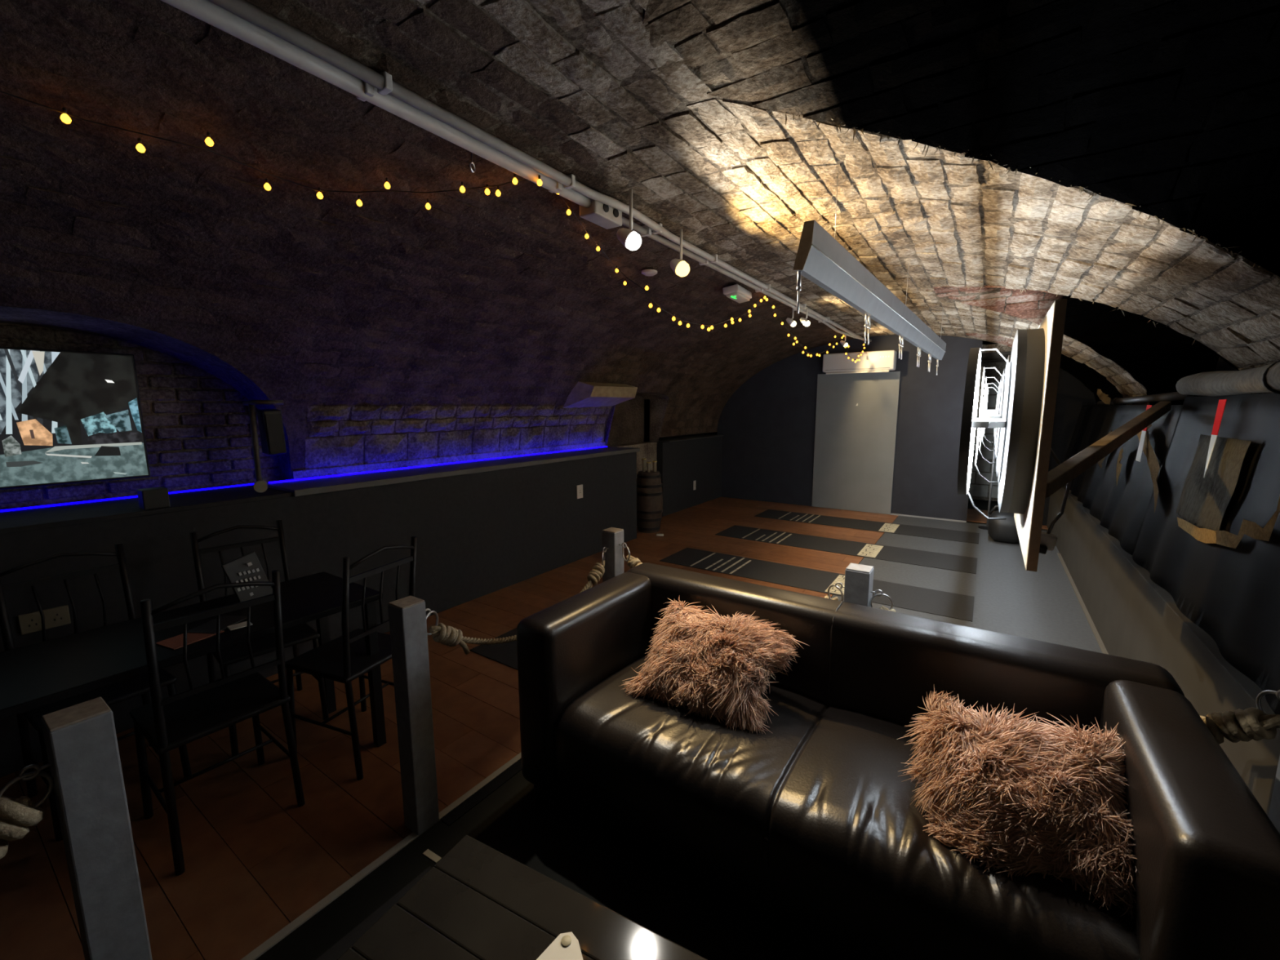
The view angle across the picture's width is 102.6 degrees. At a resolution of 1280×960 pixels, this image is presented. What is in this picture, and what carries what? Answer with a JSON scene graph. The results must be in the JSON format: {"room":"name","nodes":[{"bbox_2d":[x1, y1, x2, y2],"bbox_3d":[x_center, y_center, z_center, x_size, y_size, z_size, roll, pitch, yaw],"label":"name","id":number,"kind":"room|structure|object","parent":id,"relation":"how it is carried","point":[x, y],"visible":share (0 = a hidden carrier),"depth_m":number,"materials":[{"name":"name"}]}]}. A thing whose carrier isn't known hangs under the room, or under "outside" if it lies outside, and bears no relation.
{"room":"entertainment venue","nodes":[
{"label":"entertainment venue","id":0,"kind":"room"},
{"bbox_2d":[0,314,284,509],"bbox_3d":[-3.237,-0.328,2.690,0.202,1.100,2.370,5,10,34],"label":"wall","id":1,"kind":"structure","parent":0,"point":[197,425],"depth_m":3.11,"materials":[{"name":"brick"}]},
{"bbox_2d":[0,346,151,489],"bbox_3d":[-3.200,-0.292,2.447,0.057,0.696,1.209,5,10,34],"label":"television","id":2,"kind":"object","parent":1,"relation":"attached to","point":[67,416],"visible":1,"depth_m":2.69,"materials":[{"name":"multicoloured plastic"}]},
{"bbox_2d":[257,408,286,455],"bbox_3d":[-2.271,-0.297,3.163,0.130,0.282,0.115,5,10,34],"label":"speaker","id":3,"kind":"object","parent":1,"relation":"attached to","point":[270,422],"visible":1,"depth_m":3.13},
{"bbox_2d":[265,413,285,453],"bbox_3d":[-2.230,-0.283,3.137,0.030,0.243,0.099,5,10,34],"label":"grille","id":4,"kind":"object","parent":3,"relation":"attached to","point":[275,442],"depth_m":3.13,"materials":[{"name":"black metal"}]},
{"bbox_2d":[291,441,605,479],"bbox_3d":[-1.559,-0.201,5.063,0.375,0.165,3.490,5,10,34],"label":"ledge","id":5,"kind":"structure","parent":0,"point":[298,474],"depth_m":4.35,"materials":[{"name":"stone"}]},
{"bbox_2d":[266,446,639,496],"bbox_3d":[-1.252,-0.160,4.756,0.510,0.040,3.720,5,10,34],"label":"shelf","id":6,"kind":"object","parent":5,"relation":"attached to","point":[330,484],"depth_m":3.97,"materials":[{"name":"grey wood"}]},
{"bbox_2d":[304,405,712,474],"bbox_3d":[-1.519,0.044,5.309,0.807,1.610,10.000,5,10,34],"label":"wall","id":7,"kind":"structure","parent":0,"point":[339,451],"depth_m":4.39,"materials":[{"name":"stone"}]},
{"bbox_2d":[0,495,137,511],"bbox_3d":[-2.920,0.130,2.647,0.084,0.021,0.486,5,10,34],"label":"strip light","id":8,"kind":"object","parent":7,"relation":"attached to","point":[82,502],"depth_m":2.71,"materials":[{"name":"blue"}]},
{"bbox_2d":[0,483,293,534],"bbox_3d":[-3.175,0.232,2.114,0.670,0.025,2.860,5,10,34],"label":"shelf","id":9,"kind":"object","parent":7,"relation":"attached to","point":[39,518],"depth_m":2.63,"materials":[{"name":"grey paint"}]},
{"bbox_2d":[137,486,170,510],"bbox_3d":[-2.493,0.093,2.628,0.090,0.100,0.100,5,10,34],"label":"box","id":10,"kind":"object","parent":9,"relation":"on","point":[153,498],"visible":1,"depth_m":2.60,"materials":[{"name":"black plastic"}]},
{"bbox_2d":[243,400,284,492],"bbox_3d":[-2.254,-0.211,3.107,0.193,0.542,0.199,-7,11,-39],"label":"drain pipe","id":11,"kind":"object","parent":9,"relation":"on","point":[260,486],"visible":1,"depth_m":3.06,"materials":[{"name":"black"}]},
{"bbox_2d":[168,483,253,493],"bbox_3d":[-2.596,0.061,3.122,0.084,0.021,0.422,5,10,34],"label":"strip light","id":12,"kind":"object","parent":7,"relation":"attached to","point":[241,485],"depth_m":3.21,"materials":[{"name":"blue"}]},
{"bbox_2d":[0,452,636,777],"bbox_3d":[-2.072,0.558,3.658,0.480,1.065,6.550,5,10,34],"label":"wainscot","id":13,"kind":"structure","parent":7,"relation":"attached to","point":[478,535],"depth_m":3.40,"materials":[{"name":"grey paint"}]},
{"bbox_2d":[17,604,71,635],"bbox_3d":[-2.682,0.630,2.310,0.012,0.090,0.150,5,10,34],"label":"wall socket","id":14,"kind":"object","parent":13,"relation":"attached to","point":[28,623],"visible":1,"depth_m":2.31,"materials":[{"name":"silver"}]},
{"bbox_2d":[268,446,606,483],"bbox_3d":[-1.432,-0.183,4.794,0.087,0.021,3.538,5,10,34],"label":"strip light","id":15,"kind":"object","parent":13,"relation":"attached to","point":[275,482],"depth_m":4.17,"materials":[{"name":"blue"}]},
{"bbox_2d":[576,484,582,498],"bbox_3d":[-0.624,0.121,5.319,0.012,0.140,0.090,5,10,34],"label":"wall socket","id":16,"kind":"object","parent":13,"relation":"attached to","point":[580,487],"visible":1,"depth_m":5.31,"materials":[{"name":"white plastic"}]},
{"bbox_2d":[563,381,637,408],"bbox_3d":[-0.453,-0.961,5.777,0.460,0.340,0.900,5,10,34],"label":"trim","id":17,"kind":"structure","parent":7,"relation":"attached to","point":[584,394],"depth_m":5.57,"materials":[{"name":"stone"}]},
{"bbox_2d":[656,435,722,516],"bbox_3d":[0.737,-0.133,8.341,0.360,1.085,2.000,5,10,34],"label":"wainscot","id":18,"kind":"structure","parent":7,"relation":"attached to","point":[679,463],"depth_m":8.08,"materials":[{"name":"grey paint"}]},
{"bbox_2d":[693,480,695,489],"bbox_3d":[0.880,0.085,8.251,0.012,0.150,0.070,5,10,34],"label":"wall socket","id":19,"kind":"object","parent":18,"relation":"attached to","point":[694,482],"visible":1,"depth_m":8.23,"materials":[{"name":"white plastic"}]},
{"bbox_2d":[658,434,723,442],"bbox_3d":[0.780,-0.681,8.293,0.400,0.015,1.840,5,10,34],"label":"trim","id":20,"kind":"structure","parent":7,"relation":"attached to","point":[702,436],"depth_m":8.16,"materials":[{"name":"grey"}]},
{"bbox_2d":[0,497,1102,959],"bbox_3d":[1.278,0.989,4.758,6.200,0.121,12.000,5,10,34],"label":"floor","id":21,"kind":"structure","parent":0,"point":[255,860],"depth_m":2.05,"materials":[{"name":"brown wood"}]},
{"bbox_2d":[0,697,152,959],"bbox_3d":[-1.331,0.990,1.216,0.100,0.901,0.190,5,10,34],"label":"post","id":22,"kind":"object","parent":21,"relation":"on","point":[86,777],"visible":0.88,"depth_m":1.20,"materials":[{"name":"grey paint"}]},
{"bbox_2d":[0,795,44,858],"bbox_3d":[-1.672,0.867,0.652,0.109,0.240,1.223,5,10,32],"label":"rope","id":23,"kind":"object","parent":22,"relation":"hanging from","point":[16,815],"visible":1,"depth_m":1.10,"materials":[{"name":"beige fabric"}]},
{"bbox_2d":[0,543,191,841],"bbox_3d":[-2.264,0.816,2.124,0.466,0.994,0.404,5,10,31],"label":"metal chair","id":24,"kind":"object","parent":21,"relation":"on","point":[116,693],"visible":0.61,"depth_m":2.10,"materials":[{"name":"black metal"}]},
{"bbox_2d":[0,571,386,747],"bbox_3d":[-1.887,0.970,1.897,0.560,0.750,1.670,5,10,34],"label":"bar table","id":25,"kind":"object","parent":21,"relation":"on","point":[43,673],"visible":0.89,"depth_m":1.89,"materials":[{"name":"black wood"}]},
{"bbox_2d":[155,630,224,649],"bbox_3d":[-1.674,0.586,1.909,0.120,0.004,0.160,3,9,22],"label":"menu","id":26,"kind":"object","parent":25,"relation":"on","point":[175,642],"visible":0.8,"depth_m":1.89,"materials":[{"name":"brown paper"}]},
{"bbox_2d":[186,615,247,633],"bbox_3d":[-1.660,0.568,2.019,0.120,0.004,0.160,1,8,5],"label":"menu","id":27,"kind":"object","parent":25,"relation":"on","point":[210,627],"visible":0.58,"depth_m":2.01,"materials":[{"name":"black paper"}]},
{"bbox_2d":[226,621,252,631],"bbox_3d":[-1.563,0.569,2.002,0.050,0.004,0.070,7,11,39],"label":"menu","id":28,"kind":"object","parent":25,"relation":"on","point":[242,624],"visible":0.79,"depth_m":2.00,"materials":[{"name":"white paper"}]},
{"bbox_2d":[221,551,272,602],"bbox_3d":[-1.705,0.445,2.241,0.046,0.250,0.177,4,9,26],"label":"menu board","id":29,"kind":"object","parent":25,"relation":"on","point":[246,568],"visible":0.79,"depth_m":2.23,"materials":[{"name":"black plastic"}]},
{"bbox_2d":[128,569,305,875],"bbox_3d":[-1.651,0.835,1.978,0.466,0.994,0.404,6,10,35],"label":"metal chair","id":30,"kind":"object","parent":21,"relation":"on","point":[169,723],"visible":1,"depth_m":1.90,"materials":[{"name":"black metal"}]},
{"bbox_2d":[189,520,328,756],"bbox_3d":[-1.921,0.748,2.592,0.466,0.994,0.404,7,11,40],"label":"metal chair","id":31,"kind":"object","parent":21,"relation":"on","point":[294,636],"visible":0.52,"depth_m":2.58,"materials":[{"name":"black metal"}]},
{"bbox_2d":[284,536,417,780],"bbox_3d":[-1.336,0.773,2.406,0.466,0.994,0.404,3,9,21],"label":"metal chair","id":32,"kind":"object","parent":21,"relation":"on","point":[344,659],"visible":0.8,"depth_m":2.29,"materials":[{"name":"black metal"}]},
{"bbox_2d":[240,752,521,959],"bbox_3d":[-0.871,1.345,1.899,0.030,0.011,3.020,5,10,34],"label":"trim","id":33,"kind":"structure","parent":21,"relation":"on","point":[278,936],"depth_m":1.75,"materials":[{"name":"beige metal"}]},
{"bbox_2d":[387,595,439,835],"bbox_3d":[-0.822,0.881,1.962,0.092,0.901,0.180,5,10,34],"label":"post","id":34,"kind":"object","parent":21,"relation":"on","point":[407,616],"visible":0.99,"depth_m":1.89,"materials":[{"name":"grey paint"}]},
{"bbox_2d":[428,560,604,654],"bbox_3d":[-0.502,0.610,2.436,0.073,0.247,1.127,5,10,32],"label":"rope","id":35,"kind":"object","parent":34,"relation":"hanging from","point":[447,635],"visible":0.7,"depth_m":2.09,"materials":[{"name":"beige fabric"}]},
{"bbox_2d":[422,848,441,862],"bbox_3d":[-0.747,1.352,1.842,0.075,0.003,0.022,5,9,30],"label":"tape","id":36,"kind":"object","parent":21,"relation":"on","point":[428,853],"visible":0.93,"depth_m":1.84,"materials":[{"name":"beige"}]},
{"bbox_2d":[440,758,521,826],"bbox_3d":[-0.394,1.255,2.524,0.055,0.009,1.300,5,10,34],"label":"trim","id":37,"kind":"structure","parent":21,"relation":"on","point":[455,814],"depth_m":2.13,"materials":[{"name":"black paint"}]},
{"bbox_2d":[469,627,517,669],"bbox_3d":[-0.534,1.132,3.357,1.030,0.005,0.600,5,10,34],"label":"mat","id":38,"kind":"object","parent":21,"relation":"on","point":[506,654],"visible":0.21,"depth_m":3.38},
{"bbox_2d":[337,835,706,959],"bbox_3d":[-0.004,1.272,0.817,1.400,0.450,0.660,4,9,27],"label":"coffee table","id":39,"kind":"object","parent":21,"relation":"on","point":[477,902],"visible":1,"depth_m":1.16,"materials":[{"name":"black wood"}]},
{"bbox_2d":[536,932,582,959],"bbox_3d":[-0.166,1.006,1.042,0.118,0.011,0.154,7,11,39],"label":"table sign","id":40,"kind":"object","parent":39,"relation":"on","point":[566,946],"visible":1,"depth_m":1.09,"materials":[{"name":"white plastic"}]},
{"bbox_2d":[601,527,630,582],"bbox_3d":[-0.149,0.733,2.981,0.161,0.901,0.172,-2,8,-11],"label":"post","id":41,"kind":"object","parent":21,"relation":"on","point":[612,538],"visible":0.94,"depth_m":2.92,"materials":[{"name":"grey paint"}]},
{"bbox_2d":[636,470,662,533],"bbox_3d":[0.114,0.276,6.618,0.368,0.770,0.366,5,10,34],"label":"barrel","id":42,"kind":"object","parent":21,"relation":"on","point":[649,485],"visible":0.9,"depth_m":6.48,"materials":[{"name":"brown wood"}]},
{"bbox_2d":[641,457,646,471],"bbox_3d":[0.052,-0.192,6.568,0.059,0.171,0.059,5,10,34],"label":"tumbler","id":43,"kind":"object","parent":42,"relation":"on","point":[643,460],"visible":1,"depth_m":6.55,"materials":[{"name":"clear glass"}]},
{"bbox_2d":[646,462,651,472],"bbox_3d":[0.113,-0.165,6.519,0.059,0.131,0.059,5,10,34],"label":"tumbler","id":44,"kind":"object","parent":42,"relation":"on","point":[648,464],"visible":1,"depth_m":6.50,"materials":[{"name":"clear glass"}]},
{"bbox_2d":[652,460,657,471],"bbox_3d":[0.188,-0.173,6.539,0.059,0.141,0.059,5,10,34],"label":"tumbler","id":45,"kind":"object","parent":42,"relation":"on","point":[655,462],"visible":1,"depth_m":6.52,"materials":[{"name":"clear glass"}]},
{"bbox_2d":[659,547,974,622],"bbox_3d":[1.510,0.913,4.833,2.750,0.006,0.600,5,10,34],"label":"mat","id":46,"kind":"object","parent":21,"relation":"on","point":[961,606],"visible":0.8,"depth_m":4.72,"materials":[{"name":"grey rubber"}]},
{"bbox_2d":[715,524,977,573],"bbox_3d":[2.251,0.755,5.920,2.750,0.006,0.610,5,10,34],"label":"mat","id":47,"kind":"object","parent":21,"relation":"on","point":[914,557],"visible":1,"depth_m":5.74,"materials":[{"name":"grey"}]},
{"bbox_2d":[811,371,900,514],"bbox_3d":[3.236,-0.564,7.769,1.150,2.082,0.035,5,10,34],"label":"door","id":48,"kind":"structure","parent":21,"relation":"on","point":[856,414],"depth_m":7.74,"materials":[{"name":"white plastic"}]},
{"bbox_2d":[827,563,893,609],"bbox_3d":[0.964,0.828,2.304,0.274,0.901,0.100,5,10,34],"label":"post","id":49,"kind":"object","parent":21,"relation":"on","point":[859,578],"visible":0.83,"depth_m":2.21,"materials":[{"name":"grey paint"}]},
{"bbox_2d":[626,555,838,600],"bbox_3d":[0.411,0.560,2.635,1.157,0.188,0.072,5,10,32],"label":"rope","id":50,"kind":"object","parent":49,"relation":"hanging from","point":[633,562],"visible":0.09,"depth_m":2.88,"materials":[{"name":"beige fabric"}]},
{"bbox_2d":[879,605,1279,744],"bbox_3d":[1.458,0.677,1.857,0.328,0.283,1.105,-6,10,-34],"label":"rope","id":51,"kind":"object","parent":49,"relation":"hanging from","point":[1246,725],"visible":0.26,"depth_m":1.37,"materials":[{"name":"beige fabric"}]},
{"bbox_2d":[754,509,979,543],"bbox_3d":[2.975,0.601,6.982,2.750,0.006,0.600,5,10,34],"label":"mat","id":52,"kind":"object","parent":21,"relation":"on","point":[901,529],"visible":1,"depth_m":6.85,"materials":[{"name":"grey rubber"}]},
{"bbox_2d":[516,562,1279,959],"bbox_3d":[0.591,0.943,1.846,2.010,0.805,0.915,5,10,34],"label":"sofa","id":53,"kind":"object","parent":21,"relation":"on","point":[811,823],"visible":0.75,"depth_m":1.57,"materials":[{"name":"black leather"}]},
{"bbox_2d":[618,596,808,734],"bbox_3d":[0.293,0.738,2.042,0.678,0.424,0.458,5,10,30],"label":"fluffy cushion","id":54,"kind":"object","parent":53,"relation":"on","point":[716,664],"visible":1,"depth_m":1.96,"materials":[{"name":"brown fur"}]},
{"bbox_2d":[554,652,1140,959],"bbox_3d":[0.538,0.989,1.773,1.650,0.211,0.705,5,10,34],"label":"seat cushion","id":55,"kind":"object","parent":53,"relation":"on","point":[819,803],"depth_m":1.52,"materials":[{"name":"black leather"}]},
{"bbox_2d":[896,686,1137,919],"bbox_3d":[1.030,0.851,1.398,0.598,0.436,0.465,4,9,27],"label":"fluffy cushion","id":56,"kind":"object","parent":53,"relation":"on","point":[1022,796],"visible":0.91,"depth_m":1.30,"materials":[{"name":"brown fur"}]},
{"bbox_2d":[977,446,995,529],"bbox_3d":[4.560,-0.007,6.642,0.200,1.300,0.200,5,10,34],"label":"stand","id":57,"kind":"object","parent":21,"relation":"on","point":[984,527],"visible":0.55,"depth_m":6.66,"materials":[{"name":"black metal"}]},
{"bbox_2d":[987,505,1019,542],"bbox_3d":[4.375,0.514,6.113,0.386,0.409,0.500,5,10,34],"label":"bag","id":58,"kind":"object","parent":21,"relation":"on","point":[1001,531],"visible":0.62,"depth_m":5.95,"materials":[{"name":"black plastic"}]},
{"bbox_2d":[1057,553,1108,654],"bbox_3d":[3.308,1.063,3.750,0.025,0.012,4.400,5,10,34],"label":"trim","id":59,"kind":"structure","parent":21,"relation":"on","point":[1094,629],"depth_m":4.01,"materials":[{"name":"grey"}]},
{"bbox_2d":[1255,689,1279,833],"bbox_3d":[1.669,0.915,1.329,0.124,1.001,0.158,5,10,34],"label":"post","id":60,"kind":"object","parent":21,"relation":"on","point":[1274,809],"visible":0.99,"depth_m":1.32,"materials":[{"name":"grey paint"}]},
{"bbox_2d":[606,391,644,445],"bbox_3d":[-0.428,-0.515,7.104,0.340,2.200,1.300,5,10,34],"label":"wall niche","id":61,"kind":"object","parent":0,"point":[627,426],"visible":0.14,"depth_m":7.15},
{"bbox_2d":[0,0,1279,480],"bbox_3d":[0.797,-0.735,3.654,5.800,1.612,10.062,5,10,34],"label":"ceiling","id":62,"kind":"structure","parent":0,"point":[1117,160],"depth_m":1.94,"materials":[{"name":"brick"}]},
{"bbox_2d":[0,90,528,206],"label":"fairy lights","id":63,"kind":"object","parent":62,"relation":"hanging from","point":[67,120],"depth_m":1.87,"materials":[{"name":"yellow plastic"}]},
{"bbox_2d":[469,152,475,173],"bbox_3d":[-0.645,-1.229,1.968,0.008,0.089,0.038,2,8,12],"label":"hook","id":64,"kind":"object","parent":62,"relation":"hanging from","point":[471,162],"visible":0.95,"depth_m":1.97,"materials":[{"name":"silver metal"}]},
{"bbox_2d":[160,0,871,342],"bbox_3d":[0.590,-1.472,3.530,0.194,0.075,9.603,5,10,34],"label":"conduit","id":65,"kind":"object","parent":62,"relation":"attached to","point":[240,19],"visible":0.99,"depth_m":1.64,"materials":[{"name":"white plastic"}]},
{"bbox_2d":[579,198,622,229],"bbox_3d":[-0.188,-1.310,2.509,0.106,0.085,0.220,5,10,34],"label":"junction box","id":66,"kind":"object","parent":65,"relation":"attached to","point":[606,216],"visible":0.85,"depth_m":2.47,"materials":[{"name":"grey plastic"}]},
{"bbox_2d":[800,306,809,326],"bbox_3d":[1.651,-1.629,5.122,0.102,0.188,0.061,5,10,34],"label":"spot lamp","id":67,"kind":"object","parent":65,"relation":"attached to","point":[805,322],"visible":0.99,"depth_m":5.11,"materials":[{"name":"white metal"}]},
{"bbox_2d":[616,188,641,250],"bbox_3d":[-0.050,-1.194,2.360,0.120,0.264,0.081,5,10,34],"label":"spot lamp","id":68,"kind":"object","parent":62,"relation":"hanging from","point":[629,238],"visible":1,"depth_m":2.34,"materials":[{"name":"white plastic"}]},
{"bbox_2d":[641,269,657,275],"bbox_3d":[0.066,-1.436,3.562,0.110,0.026,0.110,5,10,34],"label":"smoke detector","id":69,"kind":"object","parent":62,"relation":"attached to","point":[646,272],"visible":1,"depth_m":3.53,"materials":[{"name":"white plastic"}]},
{"bbox_2d":[556,193,789,336],"label":"fairy lights","id":70,"kind":"object","parent":62,"relation":"hanging from","point":[568,211],"depth_m":3.35,"materials":[{"name":"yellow plastic"}]},
{"bbox_2d":[670,228,689,276],"bbox_3d":[0.222,-1.273,2.881,0.124,0.254,0.085,5,10,34],"label":"spot lamp","id":71,"kind":"object","parent":62,"relation":"hanging from","point":[681,268],"visible":1,"depth_m":2.86,"materials":[{"name":"white plastic"}]},
{"bbox_2d":[722,284,751,303],"bbox_3d":[0.810,-1.538,4.246,0.133,0.087,0.360,5,9,30],"label":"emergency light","id":72,"kind":"object","parent":62,"relation":"attached to","point":[735,292],"visible":1,"depth_m":4.14,"materials":[{"name":"white plastic"}]},
{"bbox_2d":[725,291,750,303],"bbox_3d":[0.814,-1.515,4.247,0.100,0.041,0.320,5,9,30],"label":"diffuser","id":73,"kind":"object","parent":72,"relation":"attached to","point":[740,297],"depth_m":4.20,"materials":[{"name":"grey plastic"}]},
{"bbox_2d":[786,308,796,326],"bbox_3d":[1.518,-1.627,5.140,0.102,0.180,0.061,5,10,34],"label":"spot lamp","id":74,"kind":"object","parent":62,"relation":"hanging from","point":[792,322],"visible":0.96,"depth_m":5.12,"materials":[{"name":"white plastic"}]},
{"bbox_2d":[840,335,848,346],"bbox_3d":[2.760,-1.887,6.925,0.102,0.182,0.061,5,10,34],"label":"spot lamp","id":75,"kind":"object","parent":62,"relation":"attached to","point":[843,343],"visible":0.8,"depth_m":6.91,"materials":[{"name":"white plastic"}]},
{"bbox_2d":[793,173,946,375],"bbox_3d":[1.799,-1.139,3.482,0.071,0.662,4.011,6,10,36],"label":"hanging light fixture","id":76,"kind":"object","parent":62,"relation":"hanging from","point":[820,258],"visible":0.97,"depth_m":2.44,"materials":[{"name":"grey metal"}]},
{"bbox_2d":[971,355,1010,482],"bbox_3d":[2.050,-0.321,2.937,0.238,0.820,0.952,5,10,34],"label":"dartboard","id":77,"kind":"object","parent":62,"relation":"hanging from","point":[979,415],"visible":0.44,"depth_m":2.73,"materials":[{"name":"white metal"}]},
{"bbox_2d":[977,368,1005,463],"bbox_3d":[2.714,-0.462,3.902,0.238,0.820,0.952,5,10,34],"label":"dartboard","id":78,"kind":"object","parent":62,"relation":"hanging from","point":[1003,373],"visible":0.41,"depth_m":3.72,"materials":[{"name":"white metal"}]},
{"bbox_2d":[982,382,999,443],"bbox_3d":[4.186,-0.774,6.047,0.238,0.820,0.952,5,10,34],"label":"dartboard","id":79,"kind":"object","parent":62,"relation":"hanging from","point":[999,382],"visible":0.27,"depth_m":5.91,"materials":[{"name":"white metal"}]},
{"bbox_2d":[981,376,1002,450],"bbox_3d":[3.455,-0.619,4.983,0.238,0.820,0.952,5,10,34],"label":"dartboard","id":80,"kind":"object","parent":62,"relation":"hanging from","point":[984,411],"visible":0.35,"depth_m":4.81,"materials":[{"name":"white metal"}]},
{"bbox_2d":[957,298,1066,571],"bbox_3d":[1.404,-0.184,1.996,0.238,0.820,0.952,5,10,34],"label":"dartboard","id":81,"kind":"object","parent":62,"relation":"hanging from","point":[1026,424],"visible":1,"depth_m":1.65,"materials":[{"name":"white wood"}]},
{"bbox_2d":[1044,401,1171,497],"bbox_3d":[2.291,-0.205,2.455,2.164,0.348,0.050,-6,10,-37],"label":"brace","id":82,"kind":"object","parent":81,"relation":"attached to","point":[1062,474],"visible":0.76,"depth_m":2.22,"materials":[{"name":"brown wood"}]},
{"bbox_2d":[1039,447,1071,554],"bbox_3d":[1.654,0.074,2.046,0.122,0.444,0.080,3,9,21],"label":"power adaptor","id":83,"kind":"object","parent":82,"relation":"hanging from","point":[1048,540],"visible":0.58,"depth_m":2.06,"materials":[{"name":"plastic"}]},
{"bbox_2d":[1097,391,1194,404],"bbox_3d":[4.185,-0.678,4.362,0.080,0.095,3.001,5,10,34],"label":"pipe","id":84,"kind":"object","parent":62,"relation":"attached to","point":[1173,396],"visible":0.7,"depth_m":3.81,"materials":[{"name":"grey"}]},
{"bbox_2d":[1096,389,1111,404],"bbox_3d":[4.507,-0.818,4.986,0.018,0.170,0.894,6,10,35],"label":"strip","id":85,"kind":"object","parent":84,"relation":"hanging from","point":[1104,398],"visible":1,"depth_m":4.94,"materials":[{"name":"brown fabric"}]},
{"bbox_2d":[1175,360,1279,395],"bbox_3d":[2.126,-0.406,1.455,0.147,0.305,3.664,5,10,34],"label":"pipe","id":86,"kind":"object","parent":62,"relation":"attached to","point":[1264,379],"visible":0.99,"depth_m":2.27,"materials":[{"name":"black metal"}]},
{"bbox_2d":[1132,393,1279,714],"bbox_3d":[2.083,0.212,1.597,0.151,0.975,3.520,5,10,34],"label":"drape","id":87,"kind":"object","parent":86,"relation":"hanging from","point":[1233,595],"depth_m":2.07,"materials":[{"name":"black fabric"}]},
{"bbox_2d":[1135,404,1151,462],"bbox_3d":[3.268,-0.306,3.325,0.297,0.357,0.036,-7,11,-39],"label":"barrier tape","id":88,"kind":"object","parent":87,"relation":"attached to","point":[1139,455],"visible":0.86,"depth_m":3.31,"materials":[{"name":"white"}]},
{"bbox_2d":[1137,431,1159,512],"bbox_3d":[3.192,-0.109,3.222,0.025,0.493,1.060,6,10,37],"label":"strip","id":89,"kind":"object","parent":87,"relation":"attached to","point":[1153,463],"visible":0.78,"depth_m":3.11,"materials":[{"name":"brown fabric"}]},
{"bbox_2d":[1176,434,1250,530],"bbox_3d":[2.595,0.011,2.347,0.067,0.413,0.630,5,10,34],"label":"sackcloth","id":90,"kind":"object","parent":87,"relation":"attached to","point":[1204,501],"visible":0.94,"depth_m":2.30,"materials":[{"name":"brown fabric"}]},
{"bbox_2d":[1203,399,1226,477],"bbox_3d":[2.599,-0.188,2.314,0.170,0.347,0.031,-7,11,-39],"label":"barrier tape","id":91,"kind":"object","parent":90,"relation":"attached to","point":[1221,404],"visible":1,"depth_m":2.30,"materials":[{"name":"red plastic"}]},
{"bbox_2d":[644,399,649,441],"bbox_3d":[0.001,-1.030,7.584,0.440,0.920,0.150,5,10,34],"label":"wall pier","id":92,"kind":"object","parent":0,"point":[646,402],"visible":0.07,"depth_m":7.45,"materials":[{"name":"stone"}]},
{"bbox_2d":[716,334,982,520],"bbox_3d":[2.952,-0.860,8.035,3.860,2.600,0.150,5,10,34],"label":"wall","id":93,"kind":"structure","parent":0,"point":[767,425],"depth_m":7.90,"materials":[{"name":"paint"}]},
{"bbox_2d":[816,334,865,362],"label":"fairy lights","id":94,"kind":"object","parent":93,"relation":"hanging from","point":[848,346],"depth_m":6.58,"materials":[{"name":"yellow plastic"}]},
{"bbox_2d":[822,350,897,374],"bbox_3d":[3.201,-1.713,7.512,0.980,0.302,0.222,5,10,34],"label":"air conditioner","id":95,"kind":"object","parent":93,"relation":"attached to","point":[871,362],"visible":1,"depth_m":7.41,"materials":[{"name":"white plastic"}]},
{"bbox_2d":[890,513,966,522],"bbox_3d":[4.108,0.540,7.343,0.960,0.020,0.023,5,10,34],"label":"trim","id":96,"kind":"structure","parent":93,"relation":"attached to","point":[953,520],"depth_m":7.32,"materials":[{"name":"grey"}]},
{"bbox_2d":[968,343,1006,501],"bbox_3d":[6.210,-0.914,8.353,2.100,2.600,0.130,5,10,34],"label":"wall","id":97,"kind":"structure","parent":0,"point":[980,487],"depth_m":8.60,"materials":[{"name":"paint"}]},
{"bbox_2d":[981,344,1012,363],"bbox_3d":[5.657,-1.836,7.396,2.100,0.100,2.100,5,10,34],"label":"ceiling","id":98,"kind":"structure","parent":0,"point":[987,356],"depth_m":7.03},
{"bbox_2d":[1042,368,1097,525],"bbox_3d":[5.662,-0.662,6.612,0.960,2.600,0.100,5,10,34],"label":"wall partition","id":99,"kind":"structure","parent":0,"point":[1072,394],"depth_m":6.62,"materials":[{"name":"black paint"}]},
{"bbox_2d":[1215,356,1250,395],"bbox_3d":[3.785,-0.320,2.858,0.140,3.000,12.000,5,10,34],"label":"wall","id":100,"kind":"structure","parent":0,"point":[1222,365],"depth_m":3.92,"materials":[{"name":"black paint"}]},
{"bbox_2d":[1046,485,1279,815],"bbox_3d":[2.909,0.909,2.477,0.700,0.680,10.100,5,10,34],"label":"wainscot","id":101,"kind":"structure","parent":100,"relation":"attached to","point":[1134,617],"depth_m":2.57,"materials":[{"name":"paint"}]},
{"bbox_2d":[1063,404,1182,555],"bbox_3d":[4.263,-0.227,4.771,0.181,0.930,4.170,5,10,34],"label":"drape","id":102,"kind":"object","parent":101,"relation":"on","point":[1121,508],"depth_m":3.88,"materials":[{"name":"black fabric"}]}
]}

